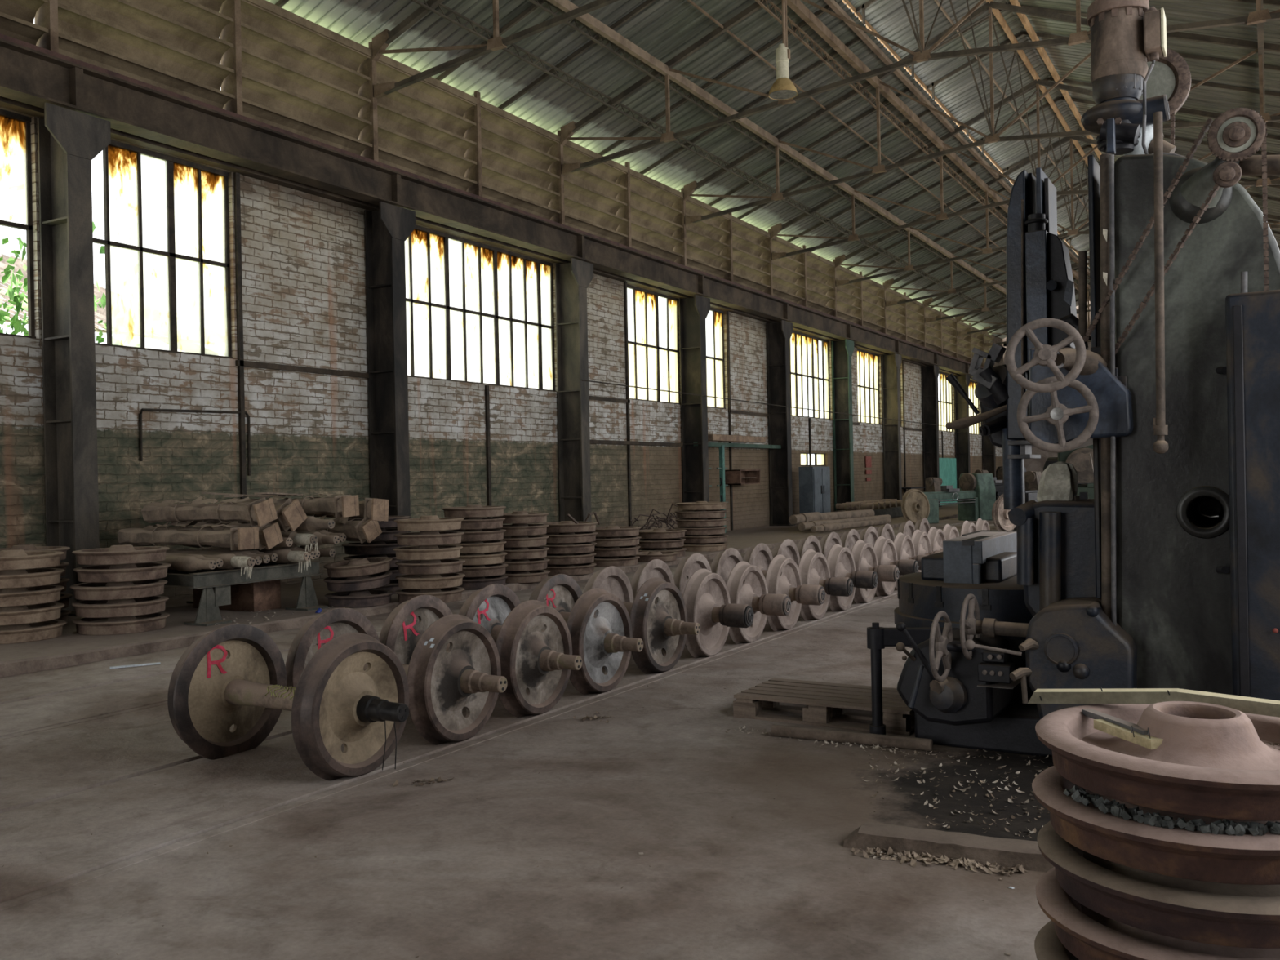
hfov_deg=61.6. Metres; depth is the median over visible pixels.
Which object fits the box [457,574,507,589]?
wheel
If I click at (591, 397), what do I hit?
trim
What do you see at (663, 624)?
wheelset
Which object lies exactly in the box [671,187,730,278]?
louver panel
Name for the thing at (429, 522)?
wheel
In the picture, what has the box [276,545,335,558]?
axle
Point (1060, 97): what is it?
roof beam
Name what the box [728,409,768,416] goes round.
trim
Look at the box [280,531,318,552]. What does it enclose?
axle
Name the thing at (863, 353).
window
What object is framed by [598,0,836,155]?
beam
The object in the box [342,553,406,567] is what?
wheel
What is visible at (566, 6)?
purlin
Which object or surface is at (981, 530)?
plinth
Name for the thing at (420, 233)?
window
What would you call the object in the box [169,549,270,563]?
axle
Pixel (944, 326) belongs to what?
louver panel
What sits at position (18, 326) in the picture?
tree
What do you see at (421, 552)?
wheel
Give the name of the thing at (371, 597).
wheel
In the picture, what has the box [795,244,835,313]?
louver panel
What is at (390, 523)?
wheel
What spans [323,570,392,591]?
wheel
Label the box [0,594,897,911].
rail track
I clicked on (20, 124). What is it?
window
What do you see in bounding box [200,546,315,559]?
axle
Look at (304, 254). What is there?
wall
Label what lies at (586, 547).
wheel
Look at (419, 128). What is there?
louver panel
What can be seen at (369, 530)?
bundle
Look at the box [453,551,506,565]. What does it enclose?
wheel
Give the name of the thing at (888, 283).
roof truss
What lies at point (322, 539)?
axle
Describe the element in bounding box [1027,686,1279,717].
batten
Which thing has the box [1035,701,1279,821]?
wheel
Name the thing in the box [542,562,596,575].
wheel
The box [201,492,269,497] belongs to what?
board
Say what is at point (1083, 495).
block
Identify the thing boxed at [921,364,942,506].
steel column
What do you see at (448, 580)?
wheel
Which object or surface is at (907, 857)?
leaf litter
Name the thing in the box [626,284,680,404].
window
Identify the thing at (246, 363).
trim
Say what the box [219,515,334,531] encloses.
axle
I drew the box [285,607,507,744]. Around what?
wheelset
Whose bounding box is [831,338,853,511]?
steel column
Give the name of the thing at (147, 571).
wheel
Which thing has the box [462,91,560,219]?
louver panel
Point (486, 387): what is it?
trim
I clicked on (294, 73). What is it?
louver panel
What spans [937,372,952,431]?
window
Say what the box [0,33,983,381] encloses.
beam
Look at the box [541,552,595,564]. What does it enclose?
wheel
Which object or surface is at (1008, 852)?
wooden plank
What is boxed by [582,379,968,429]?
pipe
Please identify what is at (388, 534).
wheel
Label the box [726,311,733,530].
trim
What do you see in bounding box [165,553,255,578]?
axle
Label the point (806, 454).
window
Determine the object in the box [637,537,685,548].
wheel
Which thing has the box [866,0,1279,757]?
mill
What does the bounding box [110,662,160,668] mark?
strip
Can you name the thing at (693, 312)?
steel column
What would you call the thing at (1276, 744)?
chips
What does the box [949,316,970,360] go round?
louver panel
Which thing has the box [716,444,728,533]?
post
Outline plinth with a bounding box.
[961,529,1017,552]
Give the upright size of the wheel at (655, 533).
0.172 m
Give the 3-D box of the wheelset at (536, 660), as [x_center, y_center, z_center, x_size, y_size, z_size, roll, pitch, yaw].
[-1.170,1.235,7.600,1.762,0.806,0.806,-1,0,30]
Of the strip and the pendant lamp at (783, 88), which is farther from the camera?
the pendant lamp at (783, 88)
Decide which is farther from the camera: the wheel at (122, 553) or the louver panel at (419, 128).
the louver panel at (419, 128)
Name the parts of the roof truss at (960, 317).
gusset plate, gusset plate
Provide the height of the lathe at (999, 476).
1.748 m
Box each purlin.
[410,0,1006,321]
[528,0,1006,298]
[546,0,1006,294]
[686,0,1078,311]
[754,0,1090,302]
[786,0,1089,288]
[823,0,1089,275]
[842,0,1088,266]
[933,0,1088,213]
[986,0,1087,164]
[1008,0,1102,159]
[1257,0,1266,215]
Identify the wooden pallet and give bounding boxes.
[733,677,915,735]
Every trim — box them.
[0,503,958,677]
[0,520,969,702]
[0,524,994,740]
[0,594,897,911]
[233,172,246,498]
[235,360,368,378]
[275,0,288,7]
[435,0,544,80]
[484,385,491,517]
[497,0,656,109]
[588,395,630,403]
[590,440,682,446]
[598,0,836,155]
[623,282,631,526]
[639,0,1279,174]
[693,441,781,448]
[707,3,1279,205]
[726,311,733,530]
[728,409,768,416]
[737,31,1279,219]
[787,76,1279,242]
[808,417,811,466]
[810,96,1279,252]
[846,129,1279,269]
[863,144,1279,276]
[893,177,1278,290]
[902,360,906,493]
[902,427,923,431]
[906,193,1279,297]
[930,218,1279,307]
[941,431,943,457]
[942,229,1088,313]
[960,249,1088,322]
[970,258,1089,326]
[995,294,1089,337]
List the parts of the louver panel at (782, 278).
head rail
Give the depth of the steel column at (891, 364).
40.94 m
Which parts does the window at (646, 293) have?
pane, pane, pane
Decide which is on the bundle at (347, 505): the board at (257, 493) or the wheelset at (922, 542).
the board at (257, 493)
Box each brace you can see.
[902,0,922,53]
[924,0,992,136]
[991,17,1037,177]
[1039,94,1073,230]
[1072,148,1088,229]
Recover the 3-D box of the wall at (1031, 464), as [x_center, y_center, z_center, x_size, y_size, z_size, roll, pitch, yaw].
[27.018,-5.529,56.084,16.400,12.900,0.200,-1,0,31]
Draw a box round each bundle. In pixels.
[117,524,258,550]
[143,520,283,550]
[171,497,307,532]
[226,493,359,517]
[280,497,389,521]
[280,515,382,543]
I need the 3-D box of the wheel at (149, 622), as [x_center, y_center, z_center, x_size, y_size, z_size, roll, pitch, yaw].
[-5.489,1.495,11.360,0.932,0.175,0.932,-1,0,4]
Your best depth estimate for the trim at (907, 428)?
44.34 m
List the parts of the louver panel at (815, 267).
head rail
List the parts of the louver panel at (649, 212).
head rail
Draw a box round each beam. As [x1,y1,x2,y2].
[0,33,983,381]
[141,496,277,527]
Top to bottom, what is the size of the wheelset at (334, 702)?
0.806 m
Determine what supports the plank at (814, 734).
on the floor
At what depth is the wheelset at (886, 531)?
17.09 m
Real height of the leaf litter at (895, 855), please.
0.021 m
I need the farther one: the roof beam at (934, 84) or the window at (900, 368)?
the window at (900, 368)
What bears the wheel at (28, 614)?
on the wheel at (33, 632)
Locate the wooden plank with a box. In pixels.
[843,821,1053,872]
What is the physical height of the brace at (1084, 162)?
2.822 m
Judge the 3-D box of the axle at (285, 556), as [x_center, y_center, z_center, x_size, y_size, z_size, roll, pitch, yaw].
[-4.744,0.965,13.036,2.005,0.272,0.180,-1,0,31]
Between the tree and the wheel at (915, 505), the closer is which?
the tree
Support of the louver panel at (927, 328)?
attached to the wall at (304, 254)
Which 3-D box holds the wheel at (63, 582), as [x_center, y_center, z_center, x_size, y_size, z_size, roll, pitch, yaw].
[-6.784,1.160,11.801,0.912,0.175,0.912,-1,0,14]
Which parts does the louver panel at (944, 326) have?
head rail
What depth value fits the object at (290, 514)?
12.59 m
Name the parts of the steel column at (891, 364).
haunch plate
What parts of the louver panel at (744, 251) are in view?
head rail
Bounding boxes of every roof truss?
[372,0,618,98]
[560,0,1279,175]
[683,0,1279,225]
[770,79,1279,260]
[835,136,1279,286]
[884,180,1279,306]
[924,222,1279,323]
[956,255,1090,336]
[983,282,1089,346]
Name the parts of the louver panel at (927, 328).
head rail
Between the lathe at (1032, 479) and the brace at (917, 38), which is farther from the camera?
the lathe at (1032, 479)
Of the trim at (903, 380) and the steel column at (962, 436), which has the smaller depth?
the trim at (903, 380)
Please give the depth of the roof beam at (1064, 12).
25.41 m
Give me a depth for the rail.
5.88 m
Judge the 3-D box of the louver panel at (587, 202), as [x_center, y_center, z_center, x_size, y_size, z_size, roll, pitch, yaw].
[-1.115,-6.136,23.565,0.384,2.300,2.708,-1,0,31]
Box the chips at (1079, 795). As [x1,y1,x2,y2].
[1063,785,1279,835]
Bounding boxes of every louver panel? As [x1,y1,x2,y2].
[0,0,48,45]
[34,0,235,108]
[219,0,372,155]
[356,41,477,191]
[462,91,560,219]
[546,130,627,242]
[615,161,683,262]
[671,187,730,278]
[719,212,770,291]
[760,228,804,303]
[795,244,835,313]
[825,259,861,322]
[852,271,884,330]
[875,282,905,337]
[897,292,924,344]
[916,301,941,350]
[933,309,956,355]
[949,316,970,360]
[964,323,983,362]
[976,328,995,366]
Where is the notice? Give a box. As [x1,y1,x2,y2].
[865,456,871,480]
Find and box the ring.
[657,520,662,528]
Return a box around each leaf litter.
[392,776,453,786]
[573,711,611,722]
[725,725,948,759]
[851,846,1028,875]
[861,746,1053,837]
[862,745,1048,837]
[868,847,916,861]
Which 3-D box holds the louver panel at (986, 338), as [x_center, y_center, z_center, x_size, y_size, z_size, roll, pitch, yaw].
[18.136,-6.602,56.255,0.384,2.300,2.708,-1,0,31]
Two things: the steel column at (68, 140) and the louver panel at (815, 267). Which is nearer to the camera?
the steel column at (68, 140)
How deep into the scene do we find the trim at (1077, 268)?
51.36 m
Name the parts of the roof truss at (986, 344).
gusset plate, gusset plate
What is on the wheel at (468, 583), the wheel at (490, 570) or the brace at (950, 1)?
the wheel at (490, 570)
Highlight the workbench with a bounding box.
[902,486,925,491]
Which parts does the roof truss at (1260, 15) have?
gusset plate, gusset plate, gusset plate, gusset plate, gusset plate, gusset plate, gusset plate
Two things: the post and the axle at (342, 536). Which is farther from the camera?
the post
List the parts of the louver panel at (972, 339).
head rail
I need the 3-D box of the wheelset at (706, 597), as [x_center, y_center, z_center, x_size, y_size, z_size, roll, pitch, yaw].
[0.144,1.204,9.832,1.922,0.806,0.806,-1,0,31]
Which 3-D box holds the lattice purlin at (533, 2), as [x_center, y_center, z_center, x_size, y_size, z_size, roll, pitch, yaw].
[4.344,-8.099,28.022,0.040,0.190,70.905,-1,0,31]
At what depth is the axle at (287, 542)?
12.65 m
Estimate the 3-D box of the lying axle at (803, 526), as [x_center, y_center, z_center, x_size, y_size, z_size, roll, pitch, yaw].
[5.738,1.163,29.603,0.260,0.260,5.325,-1,0,37]
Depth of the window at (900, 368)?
43.34 m
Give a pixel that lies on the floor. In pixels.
(265, 895)
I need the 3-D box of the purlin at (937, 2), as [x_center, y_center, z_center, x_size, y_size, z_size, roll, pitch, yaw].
[7.916,-10.502,25.886,0.040,0.050,70.900,-1,0,31]
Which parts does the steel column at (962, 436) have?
haunch plate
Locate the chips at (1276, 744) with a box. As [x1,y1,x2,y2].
[1263,742,1279,750]
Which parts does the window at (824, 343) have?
pane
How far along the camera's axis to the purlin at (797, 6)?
24.86 m
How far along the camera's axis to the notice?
39.32 m
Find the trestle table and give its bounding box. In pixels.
[83,560,328,626]
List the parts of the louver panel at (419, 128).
head rail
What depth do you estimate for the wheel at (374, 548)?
14.37 m
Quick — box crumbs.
[2,668,1011,957]
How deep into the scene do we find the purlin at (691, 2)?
24.95 m
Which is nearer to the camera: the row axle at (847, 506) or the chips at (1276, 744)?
the chips at (1276, 744)
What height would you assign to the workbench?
0.900 m
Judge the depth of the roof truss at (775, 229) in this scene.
29.03 m
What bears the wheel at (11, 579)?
on the wheel at (15, 597)
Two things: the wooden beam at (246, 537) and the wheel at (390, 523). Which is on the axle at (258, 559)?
the wooden beam at (246, 537)
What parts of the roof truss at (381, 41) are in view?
gusset plate, gusset plate, gusset plate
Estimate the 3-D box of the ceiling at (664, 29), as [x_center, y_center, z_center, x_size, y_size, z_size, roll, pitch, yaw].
[4.335,-8.386,27.967,6.250,2.348,70.800,-1,0,31]
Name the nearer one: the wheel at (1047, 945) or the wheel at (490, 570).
the wheel at (1047, 945)
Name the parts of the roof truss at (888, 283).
gusset plate, gusset plate, gusset plate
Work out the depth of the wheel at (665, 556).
19.02 m
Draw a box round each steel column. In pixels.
[37,102,111,616]
[364,201,415,546]
[554,257,593,521]
[679,294,710,502]
[766,320,794,525]
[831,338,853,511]
[881,353,902,500]
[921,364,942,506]
[954,374,970,502]
[981,412,995,477]
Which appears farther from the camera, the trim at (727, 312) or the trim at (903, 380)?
the trim at (903, 380)
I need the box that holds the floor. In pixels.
[0,517,1053,959]
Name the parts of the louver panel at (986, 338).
head rail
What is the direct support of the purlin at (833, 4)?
attached to the roof truss
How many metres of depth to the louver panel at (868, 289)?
39.88 m
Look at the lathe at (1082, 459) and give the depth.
21.26 m
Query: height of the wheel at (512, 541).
0.169 m
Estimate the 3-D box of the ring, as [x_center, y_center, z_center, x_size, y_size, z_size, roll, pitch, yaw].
[0.384,0.843,20.328,0.046,0.141,0.144,-1,0,31]
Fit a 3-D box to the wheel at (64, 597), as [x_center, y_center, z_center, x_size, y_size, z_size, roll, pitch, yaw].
[-6.760,1.338,11.815,0.912,0.175,0.912,-1,0,6]
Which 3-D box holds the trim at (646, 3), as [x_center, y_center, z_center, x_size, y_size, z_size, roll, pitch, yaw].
[3.921,-9.004,16.949,16.464,3.709,0.050,-1,0,31]
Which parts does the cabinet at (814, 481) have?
door, door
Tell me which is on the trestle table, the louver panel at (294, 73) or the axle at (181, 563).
the axle at (181, 563)
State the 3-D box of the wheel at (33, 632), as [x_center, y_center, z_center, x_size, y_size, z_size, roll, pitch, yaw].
[-6.326,1.513,10.852,0.932,0.175,0.932,-1,0,14]
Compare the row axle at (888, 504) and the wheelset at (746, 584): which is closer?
the wheelset at (746, 584)
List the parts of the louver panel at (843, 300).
head rail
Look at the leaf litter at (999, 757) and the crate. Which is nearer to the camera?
the leaf litter at (999, 757)
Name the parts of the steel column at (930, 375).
haunch plate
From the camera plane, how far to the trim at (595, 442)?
24.84 m
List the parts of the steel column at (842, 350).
haunch plate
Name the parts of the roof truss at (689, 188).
gusset plate, gusset plate, gusset plate, gusset plate, gusset plate, gusset plate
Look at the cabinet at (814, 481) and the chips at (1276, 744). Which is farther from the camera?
the cabinet at (814, 481)
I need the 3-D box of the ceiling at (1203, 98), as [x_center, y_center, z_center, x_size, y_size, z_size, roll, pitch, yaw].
[13.372,-8.554,22.643,6.250,2.348,70.800,-1,0,31]
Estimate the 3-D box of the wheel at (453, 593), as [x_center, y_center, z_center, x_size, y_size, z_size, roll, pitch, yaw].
[-2.655,1.433,13.576,0.872,0.175,0.872,-1,0,-4]
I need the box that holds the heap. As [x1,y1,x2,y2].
[630,503,679,529]
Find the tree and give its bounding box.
[0,184,225,355]
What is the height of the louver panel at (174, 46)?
2.300 m
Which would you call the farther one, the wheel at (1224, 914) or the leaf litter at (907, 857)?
the leaf litter at (907, 857)
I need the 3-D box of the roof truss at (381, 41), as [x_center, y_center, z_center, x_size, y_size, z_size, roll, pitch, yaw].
[2.100,-8.299,13.837,15.079,3.783,0.104,-1,0,31]
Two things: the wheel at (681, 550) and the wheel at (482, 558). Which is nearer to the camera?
the wheel at (482, 558)
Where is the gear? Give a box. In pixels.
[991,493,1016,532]
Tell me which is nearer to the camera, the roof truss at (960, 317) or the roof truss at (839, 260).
the roof truss at (839, 260)
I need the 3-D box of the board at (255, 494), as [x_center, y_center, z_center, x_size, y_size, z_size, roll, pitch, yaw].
[-4.970,0.197,13.723,0.160,0.020,1.389,-1,0,0]
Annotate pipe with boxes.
[582,379,968,429]
[584,511,599,524]
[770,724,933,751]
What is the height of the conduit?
0.931 m
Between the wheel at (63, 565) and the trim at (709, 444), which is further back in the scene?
the trim at (709, 444)
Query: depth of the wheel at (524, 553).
15.58 m
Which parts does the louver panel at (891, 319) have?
head rail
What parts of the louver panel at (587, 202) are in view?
head rail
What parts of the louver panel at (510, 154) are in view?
head rail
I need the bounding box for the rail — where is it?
[0,727,291,809]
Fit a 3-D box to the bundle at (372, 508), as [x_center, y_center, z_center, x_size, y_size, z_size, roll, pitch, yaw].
[-4.145,0.382,13.901,2.136,0.329,0.308,-1,0,31]
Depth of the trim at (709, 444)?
29.14 m
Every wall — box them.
[0,106,1004,598]
[1003,301,1091,473]
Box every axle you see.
[153,555,216,571]
[165,551,262,564]
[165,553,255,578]
[165,554,223,569]
[166,548,278,561]
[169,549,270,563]
[183,537,293,549]
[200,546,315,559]
[203,547,311,573]
[207,546,319,557]
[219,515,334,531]
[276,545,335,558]
[280,529,346,542]
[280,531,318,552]
[297,531,339,546]
[788,509,875,524]
[798,514,891,530]
[810,518,891,532]
[835,502,874,511]
[842,501,879,509]
[864,500,891,507]
[866,501,885,508]
[875,499,901,506]
[879,499,897,506]
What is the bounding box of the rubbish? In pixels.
[184,603,344,625]
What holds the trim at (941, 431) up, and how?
attached to the wall at (304, 254)
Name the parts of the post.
post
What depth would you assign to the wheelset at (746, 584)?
10.23 m
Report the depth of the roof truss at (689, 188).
23.51 m
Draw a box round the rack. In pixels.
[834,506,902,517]
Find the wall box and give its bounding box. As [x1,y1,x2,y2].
[724,469,760,484]
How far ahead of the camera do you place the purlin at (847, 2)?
27.03 m
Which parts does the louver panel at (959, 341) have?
head rail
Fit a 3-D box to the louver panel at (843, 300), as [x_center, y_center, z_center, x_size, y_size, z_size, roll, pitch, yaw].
[7.135,-6.336,37.575,0.384,2.300,2.708,-1,0,31]
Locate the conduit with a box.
[138,408,250,475]
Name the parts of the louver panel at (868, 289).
head rail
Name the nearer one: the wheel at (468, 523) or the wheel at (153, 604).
the wheel at (153, 604)
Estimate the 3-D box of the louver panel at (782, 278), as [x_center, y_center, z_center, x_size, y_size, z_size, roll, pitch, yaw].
[4.385,-6.269,32.905,0.384,2.300,2.708,-1,0,31]
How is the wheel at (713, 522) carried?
on the wheel at (716, 530)
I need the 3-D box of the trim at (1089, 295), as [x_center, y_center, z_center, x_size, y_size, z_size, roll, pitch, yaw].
[25.921,-9.536,54.309,16.464,3.709,0.050,-1,0,31]
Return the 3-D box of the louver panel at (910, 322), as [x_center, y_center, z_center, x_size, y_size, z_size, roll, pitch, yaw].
[11.261,-6.436,44.580,0.384,2.300,2.708,-1,0,31]
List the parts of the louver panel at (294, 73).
head rail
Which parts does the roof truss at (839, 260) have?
gusset plate, gusset plate, gusset plate, gusset plate, gusset plate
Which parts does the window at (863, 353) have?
pane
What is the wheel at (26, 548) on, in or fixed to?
on the wheel at (63, 565)
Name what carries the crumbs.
on the floor
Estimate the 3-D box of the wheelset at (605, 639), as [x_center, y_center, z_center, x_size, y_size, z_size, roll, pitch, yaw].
[-0.749,1.225,8.316,1.762,0.806,0.806,-1,0,31]
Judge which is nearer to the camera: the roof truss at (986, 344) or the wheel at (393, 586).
the wheel at (393, 586)
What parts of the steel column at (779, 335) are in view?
stiffener plate, plate, haunch plate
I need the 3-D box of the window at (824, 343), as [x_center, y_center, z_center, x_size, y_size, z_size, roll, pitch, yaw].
[5.297,-3.326,34.523,0.090,2.730,4.440,-1,0,31]
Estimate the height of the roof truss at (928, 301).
3.783 m
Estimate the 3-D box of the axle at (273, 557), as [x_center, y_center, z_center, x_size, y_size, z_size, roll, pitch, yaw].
[-5.129,0.921,13.033,2.004,0.170,0.174,-1,0,31]
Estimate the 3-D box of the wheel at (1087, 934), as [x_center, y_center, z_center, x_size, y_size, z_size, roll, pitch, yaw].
[1.508,1.190,2.908,0.818,0.146,0.818,-1,0,-3]
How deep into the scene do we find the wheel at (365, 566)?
13.05 m
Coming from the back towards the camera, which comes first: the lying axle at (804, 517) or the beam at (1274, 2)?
the lying axle at (804, 517)
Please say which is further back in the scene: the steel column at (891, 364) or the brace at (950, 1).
the steel column at (891, 364)
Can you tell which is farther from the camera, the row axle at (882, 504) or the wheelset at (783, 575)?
the row axle at (882, 504)
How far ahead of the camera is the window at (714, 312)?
29.05 m
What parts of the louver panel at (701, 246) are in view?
head rail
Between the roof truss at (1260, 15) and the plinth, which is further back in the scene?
the roof truss at (1260, 15)
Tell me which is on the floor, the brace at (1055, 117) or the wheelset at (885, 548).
the wheelset at (885, 548)
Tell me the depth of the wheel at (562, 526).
16.73 m
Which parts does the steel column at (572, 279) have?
stiffener plate, stiffener plate, stiffener plate, stiffener plate, haunch plate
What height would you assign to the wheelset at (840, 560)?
0.806 m
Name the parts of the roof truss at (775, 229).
gusset plate, gusset plate, gusset plate, gusset plate, gusset plate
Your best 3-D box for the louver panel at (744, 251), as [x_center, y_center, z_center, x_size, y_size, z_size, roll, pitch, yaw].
[3.010,-6.236,30.570,0.384,2.300,2.708,-1,0,31]
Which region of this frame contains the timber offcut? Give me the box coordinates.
[1093,719,1163,749]
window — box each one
[0,108,35,337]
[93,139,232,358]
[405,225,555,391]
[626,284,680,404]
[706,307,725,408]
[789,330,831,419]
[800,453,825,466]
[857,348,879,424]
[899,368,902,426]
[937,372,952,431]
[968,380,979,435]
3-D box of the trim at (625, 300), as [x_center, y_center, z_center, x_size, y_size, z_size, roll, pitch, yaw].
[-0.279,-1.555,24.747,0.050,6.000,0.070,-1,0,31]
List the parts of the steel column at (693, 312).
stiffener plate, stiffener plate, stiffener plate, haunch plate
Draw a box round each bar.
[566,513,578,523]
[1081,708,1147,734]
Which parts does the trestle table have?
socket frame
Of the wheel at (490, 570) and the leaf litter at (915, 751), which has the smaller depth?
the leaf litter at (915, 751)
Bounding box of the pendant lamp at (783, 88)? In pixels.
[768,0,797,100]
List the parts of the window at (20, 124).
pane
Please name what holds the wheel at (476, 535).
on the wheel at (489, 546)
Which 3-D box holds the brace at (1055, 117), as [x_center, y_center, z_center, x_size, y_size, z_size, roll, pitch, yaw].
[11.718,-8.908,30.181,0.030,2.822,5.438,-1,0,31]
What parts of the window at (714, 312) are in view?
pane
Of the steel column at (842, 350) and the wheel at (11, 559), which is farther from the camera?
the steel column at (842, 350)
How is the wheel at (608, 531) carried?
on the wheel at (615, 541)
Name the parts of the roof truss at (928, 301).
gusset plate, gusset plate, gusset plate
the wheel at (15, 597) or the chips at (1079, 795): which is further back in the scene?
the wheel at (15, 597)
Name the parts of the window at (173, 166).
pane, pane, pane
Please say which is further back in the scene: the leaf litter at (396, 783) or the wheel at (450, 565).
the wheel at (450, 565)
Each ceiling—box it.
[218,0,1089,338]
[848,0,1124,262]
[1091,0,1279,245]
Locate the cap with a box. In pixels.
[315,608,322,613]
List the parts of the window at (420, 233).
pane, pane, pane, pane, pane, pane, pane, pane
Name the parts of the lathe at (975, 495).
feed rod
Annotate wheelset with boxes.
[167,623,408,780]
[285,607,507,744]
[378,594,582,717]
[458,583,643,694]
[528,573,700,674]
[582,565,753,657]
[630,559,791,644]
[673,552,825,631]
[710,547,853,621]
[742,542,878,611]
[771,538,899,604]
[796,535,919,596]
[819,532,928,589]
[840,528,942,572]
[859,526,946,551]
[876,523,959,542]
[897,520,977,537]
[914,518,990,533]
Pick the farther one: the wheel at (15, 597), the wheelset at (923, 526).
the wheelset at (923, 526)
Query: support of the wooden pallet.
on the floor
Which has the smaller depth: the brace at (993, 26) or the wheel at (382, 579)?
the wheel at (382, 579)
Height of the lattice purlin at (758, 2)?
0.230 m
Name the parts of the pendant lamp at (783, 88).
lamp shade, glass, rod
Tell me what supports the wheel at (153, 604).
on the wheel at (149, 622)
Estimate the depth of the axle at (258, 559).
12.25 m
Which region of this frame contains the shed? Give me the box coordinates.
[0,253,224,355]
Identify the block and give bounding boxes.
[1074,495,1084,500]
[1079,492,1088,499]
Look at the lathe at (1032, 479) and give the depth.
27.68 m
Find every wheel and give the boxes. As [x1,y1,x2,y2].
[0,544,70,559]
[0,549,64,570]
[0,568,64,588]
[0,585,64,607]
[0,602,64,626]
[0,619,66,644]
[43,561,69,576]
[49,577,70,592]
[52,592,72,608]
[55,608,71,623]
[69,578,168,599]
[71,544,169,564]
[71,595,168,617]
[71,612,169,635]
[73,562,170,582]
[323,556,392,577]
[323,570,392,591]
[324,589,394,607]
[342,541,407,555]
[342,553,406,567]
[345,528,408,541]
[347,515,411,528]
[365,579,402,593]
[388,566,405,580]
[392,545,462,559]
[394,515,463,531]
[394,530,463,546]
[395,558,465,574]
[395,572,465,589]
[395,586,464,602]
[441,504,506,517]
[443,528,506,541]
[443,540,506,553]
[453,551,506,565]
[454,563,507,577]
[457,517,505,529]
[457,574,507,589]
[492,523,549,535]
[493,511,549,524]
[497,535,548,547]
[500,546,549,559]
[502,558,549,571]
[503,569,550,583]
[536,520,597,533]
[536,531,597,543]
[537,542,596,554]
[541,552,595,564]
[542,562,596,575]
[590,545,640,556]
[592,525,641,537]
[592,535,641,546]
[592,555,639,566]
[635,528,686,538]
[635,551,679,562]
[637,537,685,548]
[638,546,687,556]
[674,510,727,518]
[674,525,726,534]
[675,501,728,510]
[675,517,728,526]
[677,542,728,551]
[681,533,728,543]
[901,488,929,524]
[1031,765,1279,884]
[1034,920,1079,959]
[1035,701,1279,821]
[1035,866,1279,959]
[1036,820,1279,948]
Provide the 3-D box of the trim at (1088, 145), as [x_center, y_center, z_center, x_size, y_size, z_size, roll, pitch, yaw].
[14.921,-9.270,35.629,16.464,3.709,0.050,-1,0,31]
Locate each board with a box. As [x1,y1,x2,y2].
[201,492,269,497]
[223,493,276,497]
[253,492,302,495]
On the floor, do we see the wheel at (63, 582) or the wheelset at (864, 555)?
the wheelset at (864, 555)
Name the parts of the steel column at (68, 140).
stiffener plate, stiffener plate, stiffener plate, stiffener plate, plate, haunch plate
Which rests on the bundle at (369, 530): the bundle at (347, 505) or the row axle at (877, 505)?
the bundle at (347, 505)
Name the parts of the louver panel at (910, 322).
head rail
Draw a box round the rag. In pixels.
[1036,461,1078,502]
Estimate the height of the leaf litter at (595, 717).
0.027 m
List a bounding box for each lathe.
[923,472,995,524]
[974,466,1026,483]
[994,457,1057,499]
[1012,460,1057,530]
[1057,444,1093,498]
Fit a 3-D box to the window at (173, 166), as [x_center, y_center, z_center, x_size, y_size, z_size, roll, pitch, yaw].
[-6.520,-3.040,14.456,0.090,2.730,2.420,-1,0,31]
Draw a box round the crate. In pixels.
[193,579,280,612]
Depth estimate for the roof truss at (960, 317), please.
49.64 m
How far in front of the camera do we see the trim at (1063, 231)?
45.96 m
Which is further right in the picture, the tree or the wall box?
the wall box
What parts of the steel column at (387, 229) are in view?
stiffener plate, stiffener plate, stiffener plate, haunch plate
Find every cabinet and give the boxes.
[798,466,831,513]
[938,457,956,505]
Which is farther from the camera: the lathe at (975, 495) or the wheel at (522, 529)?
the lathe at (975, 495)

